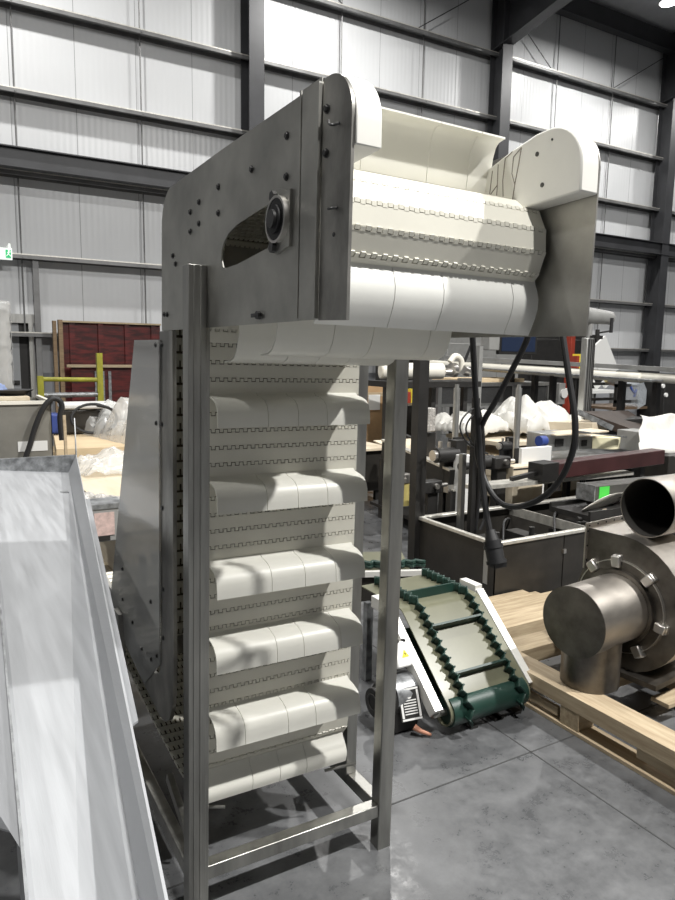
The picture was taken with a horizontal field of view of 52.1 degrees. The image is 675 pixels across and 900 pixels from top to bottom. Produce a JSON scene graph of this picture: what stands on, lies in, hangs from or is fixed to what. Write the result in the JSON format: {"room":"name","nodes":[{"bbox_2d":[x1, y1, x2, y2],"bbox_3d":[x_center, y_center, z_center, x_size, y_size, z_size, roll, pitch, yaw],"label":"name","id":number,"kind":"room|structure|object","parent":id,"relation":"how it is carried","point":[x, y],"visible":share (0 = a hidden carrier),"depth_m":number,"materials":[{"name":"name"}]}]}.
{"room":"factory floor","nodes":[
{"label":"factory floor","id":0,"kind":"room"},
{"bbox_2d":[0,0,674,394],"bbox_3d":[3.827,-6.459,17.719,43.000,11.300,0.120,-4,9,-30],"label":"wall","id":1,"kind":"structure","parent":0,"point":[51,56],"depth_m":13.76,"materials":[{"name":"white metal"}]},
{"bbox_2d":[0,243,11,259],"bbox_3d":[-5.886,-3.478,12.150,0.250,0.278,0.405,-4,9,-30],"label":"exit sign","id":2,"kind":"object","parent":1,"relation":"attached to","point":[5,253],"visible":1,"depth_m":12.01,"materials":[{"name":"white plastic"}]},
{"bbox_2d":[5,313,35,396],"bbox_3d":[-6.055,-1.332,12.530,1.160,2.260,0.120,-4,9,-30],"label":"door","id":3,"kind":"structure","parent":1,"relation":"in","point":[20,353],"depth_m":12.63,"materials":[{"name":"grey"}]},
{"bbox_2d":[9,0,146,331],"bbox_3d":[-4.673,-6.529,12.523,2.228,8.800,0.028,-4,9,-30],"label":"trim","id":4,"kind":"structure","parent":1,"relation":"attached to","point":[138,0],"depth_m":12.50,"materials":[{"name":"grey metal"}]},
{"bbox_2d":[240,0,263,135],"bbox_3d":[1.525,-5.698,8.416,0.320,12.250,13.398,-4,9,-30],"label":"trim","id":5,"kind":"structure","parent":1,"relation":"attached to","point":[251,11],"depth_m":13.69,"materials":[{"name":"grey metal"}]},
{"bbox_2d":[0,0,662,162],"bbox_3d":[3.962,-8.252,17.286,43.000,0.083,0.310,-4,9,-30],"label":"wall beam","id":6,"kind":"structure","parent":1,"relation":"attached to","point":[25,6],"depth_m":13.74,"materials":[{"name":"metal"}]},
{"bbox_2d":[0,84,674,216],"bbox_3d":[3.941,-6.825,17.481,43.000,0.083,0.310,-4,9,-30],"label":"trim","id":7,"kind":"structure","parent":1,"relation":"attached to","point":[5,90],"depth_m":13.00,"materials":[{"name":"metal"}]},
{"bbox_2d":[0,167,674,262],"bbox_3d":[3.921,-5.478,17.666,43.000,0.083,0.310,-4,9,-30],"label":"trim","id":8,"kind":"structure","parent":1,"relation":"attached to","point":[5,172],"depth_m":12.83,"materials":[{"name":"metal"}]},
{"bbox_2d":[6,331,674,351],"bbox_3d":[3.880,-2.714,18.044,43.000,0.083,0.310,-4,9,-30],"label":"trim","id":9,"kind":"structure","parent":1,"relation":"attached to","point":[8,333],"depth_m":12.57,"materials":[{"name":"metal"}]},
{"bbox_2d":[12,253,674,308],"bbox_3d":[3.900,-4.071,17.859,43.000,0.083,0.310,-4,9,-30],"label":"trim","id":10,"kind":"structure","parent":1,"relation":"attached to","point":[15,256],"depth_m":13.03,"materials":[{"name":"metal"}]},
{"bbox_2d":[43,373,674,435],"bbox_3d":[8.447,-1.744,21.010,32.250,1.200,0.048,-4,9,-30],"label":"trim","id":11,"kind":"structure","parent":1,"relation":"attached to","point":[48,386],"depth_m":20.66,"materials":[{"name":"grey"}]},
{"bbox_2d":[341,0,425,115],"bbox_3d":[1.011,-6.894,15.797,2.228,8.800,0.028,-4,9,-30],"label":"trim","id":12,"kind":"structure","parent":1,"relation":"attached to","point":[342,0],"depth_m":15.91,"materials":[{"name":"grey metal"}]},
{"bbox_2d":[290,0,666,110],"bbox_3d":[3.984,-9.718,17.085,43.000,0.083,0.310,-4,9,-30],"label":"trim","id":13,"kind":"structure","parent":1,"relation":"attached to","point":[330,6],"depth_m":16.51,"materials":[{"name":"metal"}]},
{"bbox_2d":[487,0,571,160],"bbox_3d":[7.210,-6.062,11.691,0.320,12.250,13.398,-4,9,-30],"label":"trim","id":14,"kind":"structure","parent":1,"relation":"attached to","point":[512,20],"depth_m":16.75,"materials":[{"name":"grey metal"}]},
{"bbox_2d":[554,16,616,328],"bbox_3d":[6.696,-7.258,19.072,2.228,8.800,0.028,-4,9,-30],"label":"trim","id":15,"kind":"structure","parent":1,"relation":"attached to","point":[560,16],"depth_m":19.29,"materials":[{"name":"grey metal"}]},
{"bbox_2d":[640,32,674,372],"bbox_3d":[12.894,-6.427,14.965,0.320,12.250,13.398,-4,9,-30],"label":"steel column","id":16,"kind":"structure","parent":1,"relation":"attached to","point":[664,176],"depth_m":20.52,"materials":[{"name":"grey metal"}]},
{"bbox_2d":[0,412,674,899],"bbox_3d":[10.464,0.910,7.017,43.000,0.200,27.300,-4,9,-30],"label":"floor","id":17,"kind":"structure","parent":0,"point":[519,828],"depth_m":2.40,"materials":[{"name":"concrete"}]},
{"bbox_2d":[0,308,10,388],"bbox_3d":[-3.972,-0.549,7.537,0.787,2.126,0.674,-4,9,-30],"label":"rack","id":18,"kind":"object","parent":17,"relation":"on","point":[3,346],"visible":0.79,"depth_m":7.39,"materials":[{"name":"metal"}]},
{"bbox_2d":[0,395,52,458],"bbox_3d":[-3.098,0.182,5.687,1.330,1.204,0.840,-4,9,-30],"label":"cabinet","id":19,"kind":"object","parent":17,"relation":"on","point":[17,418],"visible":0.4,"depth_m":5.51,"materials":[{"name":"grey metal"}]},
{"bbox_2d":[0,395,29,400],"bbox_3d":[-3.043,-0.412,5.487,1.050,0.030,0.450,-4,9,-30],"label":"board","id":20,"kind":"object","parent":19,"relation":"on","point":[24,397],"visible":0.8,"depth_m":5.52,"materials":[{"name":"brown wood"}]},
{"bbox_2d":[0,383,6,395],"bbox_3d":[-2.845,-0.478,5.681,0.308,0.177,0.203,-4,9,-30],"label":"rag","id":21,"kind":"object","parent":20,"relation":"on","point":[2,387],"visible":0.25,"depth_m":5.68,"materials":[{"name":"blue fabric"}]},
{"bbox_2d":[0,389,33,395],"bbox_3d":[-2.694,-0.445,5.715,0.338,0.110,0.338,-4,9,-30],"label":"dish","id":22,"kind":"object","parent":20,"relation":"on","point":[7,392],"visible":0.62,"depth_m":5.62,"materials":[{"name":"black metal"}]},
{"bbox_2d":[23,396,64,456],"bbox_3d":[-2.376,0.062,5.544,0.377,0.991,0.044,-4,9,-30],"label":"hose","id":23,"kind":"object","parent":19,"relation":"attached to","point":[51,399],"visible":0.71,"depth_m":5.49,"materials":[{"name":"black rubber"}]},
{"bbox_2d":[32,259,42,375],"bbox_3d":[-5.471,-1.854,12.643,0.100,3.280,0.080,-4,9,-30],"label":"trim","id":24,"kind":"structure","parent":17,"relation":"on","point":[35,266],"depth_m":12.53,"materials":[{"name":"grey metal"}]},
{"bbox_2d":[62,415,67,454],"bbox_3d":[-2.037,0.301,5.216,0.020,1.130,0.130,-4,9,-30],"label":"plank","id":25,"kind":"object","parent":17,"relation":"on","point":[63,416],"visible":0.36,"depth_m":5.18,"materials":[{"name":"brown wood"}]},
{"bbox_2d":[37,353,103,400],"bbox_3d":[-3.282,-0.403,8.531,0.760,1.587,0.068,-4,9,-30],"label":"guard rail","id":26,"kind":"object","parent":17,"relation":"on","point":[99,394],"visible":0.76,"depth_m":8.51,"materials":[{"name":"yellow metal"}]},
{"bbox_2d":[0,418,167,899],"bbox_3d":[-1.332,0.679,2.360,1.007,1.175,4.556,-2,8,-23],"label":"chute","id":27,"kind":"object","parent":17,"relation":"on","point":[74,804],"visible":1,"depth_m":1.39,"materials":[{"name":"white paint"}]},
{"bbox_2d":[53,433,125,465],"bbox_3d":[-2.028,0.188,7.558,2.051,0.717,1.885,-2,8,-23],"label":"stack","id":28,"kind":"object","parent":17,"relation":"on","point":[99,449],"visible":0.05,"depth_m":6.50,"materials":[{"name":"brown wood"}]},
{"bbox_2d":[51,401,120,434],"bbox_3d":[-2.709,-0.350,7.440,0.720,0.335,0.695,-4,9,-30],"label":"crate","id":29,"kind":"object","parent":28,"relation":"on","point":[90,416],"visible":0.83,"depth_m":7.39,"materials":[{"name":"plastic"}]},
{"bbox_2d":[104,420,126,434],"bbox_3d":[-2.333,-0.250,7.525,0.360,0.135,0.220,-4,9,-30],"label":"plastic bag","id":30,"kind":"object","parent":28,"relation":"on","point":[120,428],"visible":0.57,"depth_m":7.40,"materials":[{"name":"white plastic"}]},
{"bbox_2d":[79,463,122,571],"bbox_3d":[-1.242,0.544,5.410,1.437,0.617,2.126,-4,9,-32],"label":"stack","id":31,"kind":"object","parent":17,"relation":"on","point":[104,478],"visible":0.02,"depth_m":5.22,"materials":[{"name":"brown wood"}]},
{"bbox_2d":[86,496,119,541],"bbox_3d":[-1.247,0.368,3.628,0.210,0.200,0.178,-4,9,-30],"label":"crate","id":32,"kind":"object","parent":31,"relation":"on","point":[105,510],"visible":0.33,"depth_m":3.57,"materials":[{"name":"plastic"}]},
{"bbox_2d":[84,491,119,498],"bbox_3d":[-1.367,0.327,3.932,0.364,0.185,0.280,-4,9,-30],"label":"bag","id":33,"kind":"object","parent":32,"relation":"on","point":[88,494],"visible":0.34,"depth_m":3.92,"materials":[{"name":"white plastic"}]},
{"bbox_2d":[52,320,160,419],"bbox_3d":[-4.215,-1.298,12.852,1.940,2.160,0.320,-4,9,-30],"label":"storage rack","id":34,"kind":"object","parent":17,"relation":"on","point":[79,342],"visible":0.4,"depth_m":12.73,"materials":[{"name":"wood"}]},
{"bbox_2d":[106,73,600,899],"bbox_3d":[-0.304,0.232,2.339,0.752,2.107,2.270,-4,9,-32],"label":"conveyor","id":35,"kind":"object","parent":17,"relation":"on","point":[344,233],"visible":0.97,"depth_m":1.94,"materials":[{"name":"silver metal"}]},
{"bbox_2d":[470,337,506,568],"bbox_3d":[0.401,-0.022,1.853,0.057,0.663,0.173,-4,9,-30],"label":"power cable","id":36,"kind":"object","parent":35,"relation":"hanging from","point":[493,546],"visible":0.93,"depth_m":1.87,"materials":[{"name":"black rubber"}]},
{"bbox_2d":[474,336,578,509],"bbox_3d":[0.473,-0.085,1.758,0.016,0.497,0.352,-4,9,-30],"label":"cable","id":37,"kind":"object","parent":35,"relation":"hanging from","point":[563,341],"visible":0.83,"depth_m":1.69,"materials":[{"name":"black rubber"}]},
{"bbox_2d":[365,442,381,499],"bbox_3d":[0.004,0.238,7.844,0.900,0.600,0.870,-4,9,-30],"label":"steel table","id":38,"kind":"object","parent":17,"relation":"on","point":[373,451],"visible":0.08,"depth_m":7.62,"materials":[{"name":"grey metal"}]},
{"bbox_2d":[366,386,382,443],"bbox_3d":[0.359,-0.222,8.872,0.270,1.242,0.510,-4,9,-30],"label":"carton","id":39,"kind":"object","parent":17,"relation":"on","point":[375,394],"visible":0.12,"depth_m":8.62,"materials":[{"name":"cardboard"}]},
{"bbox_2d":[361,552,425,601],"bbox_3d":[0.019,0.826,3.989,0.983,0.482,0.381,0,8,-3],"label":"conveyor","id":40,"kind":"object","parent":17,"relation":"on","point":[371,559],"visible":0.25,"depth_m":3.82,"materials":[{"name":"green rubber"}]},
{"bbox_2d":[375,360,412,379],"bbox_3d":[2.203,-1.453,16.248,2.609,1.734,0.820,-4,9,-30],"label":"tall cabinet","id":41,"kind":"object","parent":17,"relation":"on","point":[410,361],"visible":0.02,"depth_m":15.81,"materials":[{"name":"black metal"}]},
{"bbox_2d":[403,473,409,505],"bbox_3d":[0.537,0.509,5.787,0.112,0.636,0.155,-4,9,-30],"label":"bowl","id":42,"kind":"object","parent":17,"relation":"on","point":[407,475],"visible":0.36,"depth_m":5.71,"materials":[{"name":"yellow"}]},
{"bbox_2d":[406,403,411,434],"bbox_3d":[0.840,-0.091,8.887,0.531,0.993,0.400,-4,9,-30],"label":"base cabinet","id":43,"kind":"object","parent":17,"relation":"on","point":[409,405],"visible":0.09,"depth_m":8.65,"materials":[{"name":"black metal"}]},
{"bbox_2d":[407,389,411,402],"bbox_3d":[0.886,-0.265,9.531,0.180,1.165,0.300,-4,9,-30],"label":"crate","id":44,"kind":"object","parent":17,"relation":"on","point":[409,390],"visible":0.12,"depth_m":9.35,"materials":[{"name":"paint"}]},
{"bbox_2d":[370,434,455,519],"bbox_3d":[0.834,0.323,6.603,0.550,0.792,1.611,-3,9,-26],"label":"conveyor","id":45,"kind":"object","parent":17,"relation":"on","point":[432,469],"visible":0.3,"depth_m":6.34,"materials":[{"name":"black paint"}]},
{"bbox_2d":[370,500,437,519],"bbox_3d":[0.829,0.596,6.645,0.550,0.030,1.153,-3,9,-26],"label":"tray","id":46,"kind":"object","parent":45,"relation":"on","point":[376,503],"depth_m":6.80,"materials":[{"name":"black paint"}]},
{"bbox_2d":[166,412,674,889],"bbox_3d":[10.497,0.818,6.950,43.000,0.001,27.175,-4,9,-30],"label":"joint","id":47,"kind":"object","parent":17,"relation":"in","point":[632,412],"depth_m":2.66,"materials":[{"name":"grey"}]},
{"bbox_2d":[368,353,480,438],"bbox_3d":[1.030,-0.329,8.234,1.254,1.648,0.550,-4,9,-30],"label":"conveyor","id":48,"kind":"object","parent":17,"relation":"on","point":[436,370],"visible":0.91,"depth_m":8.11,"materials":[{"name":"silver metal"}]},
{"bbox_2d":[427,432,435,456],"bbox_3d":[0.834,0.282,6.497,0.093,0.903,0.120,-4,9,-30],"label":"stand","id":49,"kind":"object","parent":17,"relation":"on","point":[430,435],"visible":0.21,"depth_m":6.39,"materials":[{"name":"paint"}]},
{"bbox_2d":[427,407,435,431],"bbox_3d":[0.819,-0.281,6.348,0.117,0.216,0.120,-4,9,-30],"label":"pouch","id":50,"kind":"object","parent":49,"relation":"on","point":[431,411],"visible":0.38,"depth_m":6.30,"materials":[{"name":"white plastic"}]},
{"bbox_2d":[425,479,447,514],"bbox_3d":[0.756,0.550,5.579,0.330,0.618,0.140,-4,9,-30],"label":"motor","id":51,"kind":"object","parent":17,"relation":"on","point":[433,486],"visible":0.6,"depth_m":5.54,"materials":[{"name":"black paint"}]},
{"bbox_2d":[362,568,531,735],"bbox_3d":[0.421,0.926,3.226,0.782,0.503,0.773,-4,9,-30],"label":"conveyor","id":52,"kind":"object","parent":17,"relation":"on","point":[461,660],"visible":0.86,"depth_m":3.11,"materials":[{"name":"plastic"}]},
{"bbox_2d":[401,686,422,721],"bbox_3d":[0.310,1.080,2.934,0.099,0.125,0.044,-2,8,-21],"label":"print","id":53,"kind":"object","parent":52,"relation":"attached to","point":[411,696],"depth_m":2.94,"materials":[{"name":"white paper"}]},
{"bbox_2d":[429,439,466,512],"bbox_3d":[0.920,0.369,5.863,0.334,0.905,0.152,-4,9,-30],"label":"air actuator","id":54,"kind":"object","parent":17,"relation":"on","point":[445,456],"visible":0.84,"depth_m":5.80,"materials":[{"name":"black paint"}]},
{"bbox_2d":[452,384,462,438],"bbox_3d":[1.030,0.111,6.066,0.190,1.364,0.128,-4,9,-30],"label":"column","id":55,"kind":"structure","parent":17,"relation":"on","point":[456,397],"depth_m":6.03,"materials":[{"name":"metal"}]},
{"bbox_2d":[429,337,518,434],"bbox_3d":[2.929,-1.414,14.927,2.063,2.036,0.620,-4,9,-30],"label":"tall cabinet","id":56,"kind":"object","parent":17,"relation":"on","point":[460,346],"visible":0.06,"depth_m":14.43,"materials":[{"name":"grey metal"}]},
{"bbox_2d":[453,453,494,510],"bbox_3d":[1.128,0.432,5.827,0.350,0.795,0.200,-4,9,-30],"label":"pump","id":57,"kind":"object","parent":17,"relation":"on","point":[488,458],"visible":0.23,"depth_m":5.77,"materials":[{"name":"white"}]},
{"bbox_2d":[408,381,567,445],"bbox_3d":[2.222,-0.561,11.718,3.628,1.196,1.020,-4,9,-30],"label":"table","id":58,"kind":"object","parent":17,"relation":"on","point":[444,395],"visible":0.36,"depth_m":11.38,"materials":[{"name":"metal"}]},
{"bbox_2d":[432,377,523,381],"bbox_3d":[2.411,-1.205,11.805,1.443,0.057,0.700,-4,9,-30],"label":"board","id":59,"kind":"object","parent":58,"relation":"on","point":[484,379],"visible":0.43,"depth_m":11.61,"materials":[{"name":"brown wood"}]},
{"bbox_2d":[464,337,536,408],"bbox_3d":[2.072,-0.630,9.110,1.332,2.037,0.198,-4,9,-33],"label":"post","id":60,"kind":"object","parent":17,"relation":"on","point":[502,345],"visible":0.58,"depth_m":8.97,"materials":[{"name":"grey metal"}]},
{"bbox_2d":[496,337,536,354],"bbox_3d":[2.380,-1.461,9.141,0.680,0.390,0.060,-4,9,-30],"label":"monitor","id":61,"kind":"object","parent":60,"relation":"on","point":[506,345],"depth_m":9.08,"materials":[{"name":"blue"}]},
{"bbox_2d":[489,455,514,506],"bbox_3d":[1.377,0.440,5.868,0.330,0.777,0.140,-4,9,-30],"label":"motor","id":62,"kind":"object","parent":17,"relation":"on","point":[500,464],"visible":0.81,"depth_m":5.83,"materials":[{"name":"black paint"}]},
{"bbox_2d":[496,436,512,458],"bbox_3d":[1.611,0.299,6.674,0.232,0.844,0.140,-4,9,-30],"label":"air actuator","id":63,"kind":"object","parent":17,"relation":"on","point":[505,448],"visible":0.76,"depth_m":6.58,"materials":[{"name":"black paint"}]},
{"bbox_2d":[512,385,521,463],"bbox_3d":[1.596,0.104,6.163,0.190,1.368,0.128,-4,9,-30],"label":"column","id":64,"kind":"structure","parent":17,"relation":"on","point":[518,395],"depth_m":6.13,"materials":[{"name":"metal"}]},
{"bbox_2d":[488,590,551,637],"bbox_3d":[1.163,0.990,4.212,1.100,0.130,0.480,-4,9,-30],"label":"wooden pallet","id":65,"kind":"object","parent":17,"relation":"on","point":[520,612],"visible":0.39,"depth_m":4.07,"materials":[{"name":"brown wood"}]},
{"bbox_2d":[467,444,579,503],"bbox_3d":[2.049,0.254,8.146,1.280,0.547,0.978,-4,9,-30],"label":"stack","id":66,"kind":"object","parent":17,"relation":"on","point":[491,449],"visible":0.06,"depth_m":7.98,"materials":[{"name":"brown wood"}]},
{"bbox_2d":[446,431,526,445],"bbox_3d":[2.090,-0.099,8.099,1.300,0.140,0.960,-4,9,-30],"label":"work table","id":67,"kind":"object","parent":66,"relation":"on","point":[494,438],"visible":0.14,"depth_m":7.96,"materials":[{"name":"brown wood"}]},
{"bbox_2d":[435,409,511,434],"bbox_3d":[1.517,-0.336,7.963,0.804,0.286,0.604,-5,10,-36],"label":"plastic sheet","id":68,"kind":"object","parent":67,"relation":"on","point":[443,421],"visible":0.51,"depth_m":7.83,"materials":[{"name":"white plastic"}]},
{"bbox_2d":[492,394,581,433],"bbox_3d":[2.329,-0.450,8.246,0.954,0.442,0.804,-4,9,-30],"label":"plastic sheet","id":69,"kind":"object","parent":67,"relation":"on","point":[534,416],"visible":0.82,"depth_m":7.99,"materials":[{"name":"white plastic"}]},
{"bbox_2d":[511,420,606,434],"bbox_3d":[2.585,-0.276,8.071,0.965,0.178,0.500,7,10,39],"label":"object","id":70,"kind":"object","parent":67,"relation":"on","point":[583,424],"visible":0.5,"depth_m":7.77,"materials":[{"name":"brown wood"}]},
{"bbox_2d":[505,464,542,503],"bbox_3d":[1.607,0.467,6.005,0.363,0.692,0.124,-4,9,-30],"label":"box","id":71,"kind":"object","parent":17,"relation":"on","point":[520,494],"visible":0.17,"depth_m":5.90,"materials":[{"name":"beige cardboard"}]},
{"bbox_2d":[518,446,551,493],"bbox_3d":[1.734,0.384,6.116,0.360,0.831,0.040,-4,9,-30],"label":"carton","id":72,"kind":"object","parent":17,"relation":"on","point":[526,454],"visible":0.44,"depth_m":6.04,"materials":[{"name":"white cardboard"}]},
{"bbox_2d":[407,360,674,596],"bbox_3d":[2.070,0.025,5.383,3.054,1.750,0.882,-4,9,-30],"label":"metal bin","id":73,"kind":"object","parent":17,"relation":"on","point":[543,549],"visible":0.56,"depth_m":4.85,"materials":[{"name":"metal"}]},
{"bbox_2d":[549,498,621,521],"bbox_3d":[2.276,0.413,5.375,1.350,0.070,0.380,-4,9,-30],"label":"tray","id":74,"kind":"object","parent":73,"relation":"on","point":[573,508],"visible":0.44,"depth_m":5.08,"materials":[{"name":"paint"}]},
{"bbox_2d":[582,493,622,510],"bbox_3d":[1.995,0.394,5.149,0.635,0.161,0.122,-4,9,-30],"label":"sheet","id":75,"kind":"object","parent":74,"relation":"on","point":[608,500],"visible":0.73,"depth_m":5.12,"materials":[{"name":"metal"}]},
{"bbox_2d":[576,474,667,503],"bbox_3d":[2.594,0.289,5.590,1.715,0.167,0.168,-4,9,-30],"label":"steel beam","id":76,"kind":"structure","parent":74,"relation":"on","point":[593,491],"depth_m":5.19,"materials":[{"name":"grey metal"}]},
{"bbox_2d":[465,470,633,499],"bbox_3d":[1.798,0.518,5.799,1.850,0.652,0.160,-4,9,-30],"label":"rail","id":77,"kind":"object","parent":17,"relation":"on","point":[495,484],"visible":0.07,"depth_m":5.73,"materials":[{"name":"silver metal"}]},
{"bbox_2d":[509,448,664,490],"bbox_3d":[2.159,0.181,5.903,1.823,0.282,0.160,-4,9,-30],"label":"steel beam","id":78,"kind":"structure","parent":77,"relation":"on","point":[542,471],"depth_m":5.84,"materials":[{"name":"red metal"}]},
{"bbox_2d":[430,356,674,438],"bbox_3d":[3.150,-0.726,11.431,0.600,1.629,5.808,-3,9,-27],"label":"conveyor","id":79,"kind":"object","parent":17,"relation":"on","point":[622,377],"visible":0.44,"depth_m":10.09,"materials":[{"name":"grey metal"}]},
{"bbox_2d":[518,335,599,410],"bbox_3d":[5.060,-1.903,17.971,3.842,2.242,1.020,-4,9,-30],"label":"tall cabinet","id":80,"kind":"object","parent":17,"relation":"on","point":[548,348],"visible":0.11,"depth_m":17.48,"materials":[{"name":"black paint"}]},
{"bbox_2d":[489,449,631,496],"bbox_3d":[2.701,0.361,7.239,2.950,0.600,0.900,-4,9,-30],"label":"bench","id":81,"kind":"object","parent":17,"relation":"on","point":[555,455],"visible":0.02,"depth_m":7.50,"materials":[{"name":"metal"}]},
{"bbox_2d":[526,430,571,450],"bbox_3d":[2.085,-0.085,6.785,0.562,0.176,0.350,-4,9,-30],"label":"box","id":82,"kind":"object","parent":81,"relation":"on","point":[543,437],"visible":0.7,"depth_m":6.75,"materials":[{"name":"metal"}]},
{"bbox_2d":[551,428,626,437],"bbox_3d":[2.479,-0.165,6.881,0.910,0.100,0.266,-2,8,-21],"label":"plate","id":83,"kind":"object","parent":82,"relation":"on","point":[587,430],"visible":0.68,"depth_m":6.81,"materials":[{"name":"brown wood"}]},
{"bbox_2d":[577,434,592,449],"bbox_3d":[2.434,-0.086,7.041,0.208,0.131,0.260,-4,9,-30],"label":"box","id":84,"kind":"object","parent":81,"relation":"on","point":[584,441],"visible":0.55,"depth_m":6.93,"materials":[{"name":"metal"}]},
{"bbox_2d":[589,434,620,448],"bbox_3d":[2.789,-0.090,7.161,0.400,0.130,0.270,-4,9,-30],"label":"guide","id":85,"kind":"object","parent":81,"relation":"on","point":[599,441],"visible":0.8,"depth_m":7.04,"materials":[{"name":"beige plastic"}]},
{"bbox_2d":[617,428,639,450],"bbox_3d":[3.228,-0.110,7.444,0.273,0.211,0.300,-4,9,-30],"label":"housing","id":86,"kind":"object","parent":81,"relation":"on","point":[631,442],"visible":0.4,"depth_m":7.38,"materials":[{"name":"grey metal"}]},
{"bbox_2d":[562,336,574,413],"bbox_3d":[5.191,-1.563,15.511,0.321,2.238,0.350,-4,9,-30],"label":"column","id":87,"kind":"structure","parent":17,"relation":"on","point":[570,339],"depth_m":15.38,"materials":[{"name":"metal"}]},
{"bbox_2d":[569,354,580,414],"bbox_3d":[3.970,-0.763,11.585,0.160,1.683,0.150,-4,9,-30],"label":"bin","id":88,"kind":"object","parent":17,"relation":"on","point":[576,357],"visible":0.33,"depth_m":11.47,"materials":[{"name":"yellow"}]},
{"bbox_2d":[565,336,618,410],"bbox_3d":[5.109,-1.219,13.662,1.132,2.056,0.820,-4,9,-30],"label":"machine","id":89,"kind":"object","parent":17,"relation":"on","point":[603,353],"visible":0.3,"depth_m":13.46,"materials":[{"name":"white metal"}]},
{"bbox_2d":[565,388,613,393],"bbox_3d":[4.908,-1.166,13.564,0.681,0.060,0.800,-4,9,-30],"label":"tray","id":90,"kind":"object","parent":89,"relation":"on","point":[596,390],"depth_m":13.26,"materials":[{"name":"white metal"}]},
{"bbox_2d":[512,630,674,795],"bbox_3d":[1.859,1.133,3.104,1.615,0.168,2.070,-4,9,-30],"label":"wooden pallet","id":91,"kind":"object","parent":17,"relation":"on","point":[653,759],"visible":0.44,"depth_m":2.91,"materials":[{"name":"brown wood"}]},
{"bbox_2d":[543,515,674,693],"bbox_3d":[1.393,0.690,3.204,0.959,0.664,0.581,-4,9,-30],"label":"fan","id":92,"kind":"object","parent":91,"relation":"on","point":[617,620],"visible":1,"depth_m":3.01,"materials":[{"name":"silver metal"}]},
{"bbox_2d":[620,474,674,537],"bbox_3d":[1.853,0.224,3.409,1.101,0.274,0.268,-4,9,-33],"label":"duct","id":93,"kind":"object","parent":92,"relation":"on","point":[647,505],"visible":1,"depth_m":3.26,"materials":[{"name":"silver metal"}]},
{"bbox_2d":[575,318,613,492],"bbox_3d":[3.036,-0.514,8.201,0.341,2.082,0.170,-4,9,-30],"label":"mast","id":94,"kind":"object","parent":17,"relation":"on","point":[588,344],"visible":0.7,"depth_m":8.10,"materials":[{"name":"metal"}]},
{"bbox_2d":[586,307,614,337],"bbox_3d":[3.286,-0.728,9.058,0.674,2.280,0.230,-4,9,-30],"label":"motor housing","id":95,"kind":"object","parent":94,"relation":"attached to","point":[596,316],"visible":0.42,"depth_m":8.88,"materials":[{"name":"grey metal"}]},
{"bbox_2d":[585,416,642,481],"bbox_3d":[3.341,0.039,8.560,0.925,0.897,0.600,-4,9,-30],"label":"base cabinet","id":96,"kind":"object","parent":17,"relation":"on","point":[637,419],"visible":0.04,"depth_m":8.26,"materials":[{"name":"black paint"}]},
{"bbox_2d":[578,409,641,431],"bbox_3d":[3.463,-0.322,8.180,0.634,0.365,1.787,8,10,40],"label":"cover","id":97,"kind":"object","parent":96,"relation":"on","point":[610,420],"visible":0.69,"depth_m":7.84,"materials":[{"name":"metal"}]},
{"bbox_2d":[591,380,646,410],"bbox_3d":[4.782,-0.617,11.923,1.109,1.327,0.820,-4,9,-30],"label":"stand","id":98,"kind":"object","parent":17,"relation":"on","point":[608,406],"visible":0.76,"depth_m":11.64,"materials":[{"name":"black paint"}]},
{"bbox_2d":[637,382,674,416],"bbox_3d":[5.664,-0.559,11.917,1.061,1.239,0.530,-4,9,-30],"label":"cabinet","id":99,"kind":"object","parent":17,"relation":"on","point":[667,399],"visible":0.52,"depth_m":11.60,"materials":[{"name":"black metal"}]},
{"bbox_2d":[644,453,674,476],"bbox_3d":[3.730,0.344,7.127,1.459,0.694,0.280,-4,9,-30],"label":"block","id":100,"kind":"object","parent":17,"relation":"on","point":[668,467],"visible":0.2,"depth_m":6.66,"materials":[{"name":"grey metal"}]},
{"bbox_2d":[638,413,674,453],"bbox_3d":[3.562,-0.173,7.113,1.824,0.391,0.400,-4,9,-30],"label":"paper sheet","id":101,"kind":"object","parent":100,"relation":"on","point":[656,432],"visible":0.94,"depth_m":6.89,"materials":[{"name":"white paper"}]},
{"bbox_3d":[-4.159,-5.334,5.142,0.320,12.250,13.398,-4,9,-30],"label":"trim","id":102,"kind":"structure","parent":17,"relation":"on","visible":0},
{"bbox_2d":[0,143,674,257],"bbox_3d":[4.106,-5.614,17.328,43.000,0.340,0.200,-4,9,-30],"label":"steel beam","id":103,"kind":"structure","parent":102,"relation":"attached to","point":[11,156],"depth_m":12.54,"materials":[{"name":"grey metal"}]},
{"bbox_2d":[590,0,674,32],"bbox_3d":[10.712,-10.741,5.290,43.000,1.500,27.200,-4,9,-30],"label":"ceiling","id":104,"kind":"structure","parent":0,"point":[650,12],"depth_m":18.76,"materials":[{"name":"metal"}]},
{"bbox_2d":[658,0,674,6],"bbox_3d":[7.712,-11.072,15.981,0.420,1.350,0.420,-4,9,-30],"label":"lamp","id":105,"kind":"object","parent":104,"relation":"hanging from","point":[663,3],"visible":1,"depth_m":16.08,"materials":[{"name":"white"}]},
{"bbox_3d":[29.254,-6.662,16.796,0.100,12.700,27.100,-4,9,-30],"label":"wall","id":106,"kind":"structure","parent":0,"visible":0},
{"bbox_2d":[338,0,664,87],"bbox_3d":[3.931,-10.507,16.887,12.812,1.469,0.024,-4,9,-30],"label":"trim","id":107,"kind":"structure","parent":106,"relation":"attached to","point":[338,0],"depth_m":17.46,"materials":[{"name":"grey metal"}]},
{"bbox_2d":[555,0,674,54],"bbox_3d":[4.093,-11.339,16.714,43.000,0.450,0.250,-4,9,-30],"label":"trim","id":108,"kind":"structure","parent":106,"relation":"attached to","point":[587,12],"depth_m":18.64,"materials":[{"name":"grey metal"}]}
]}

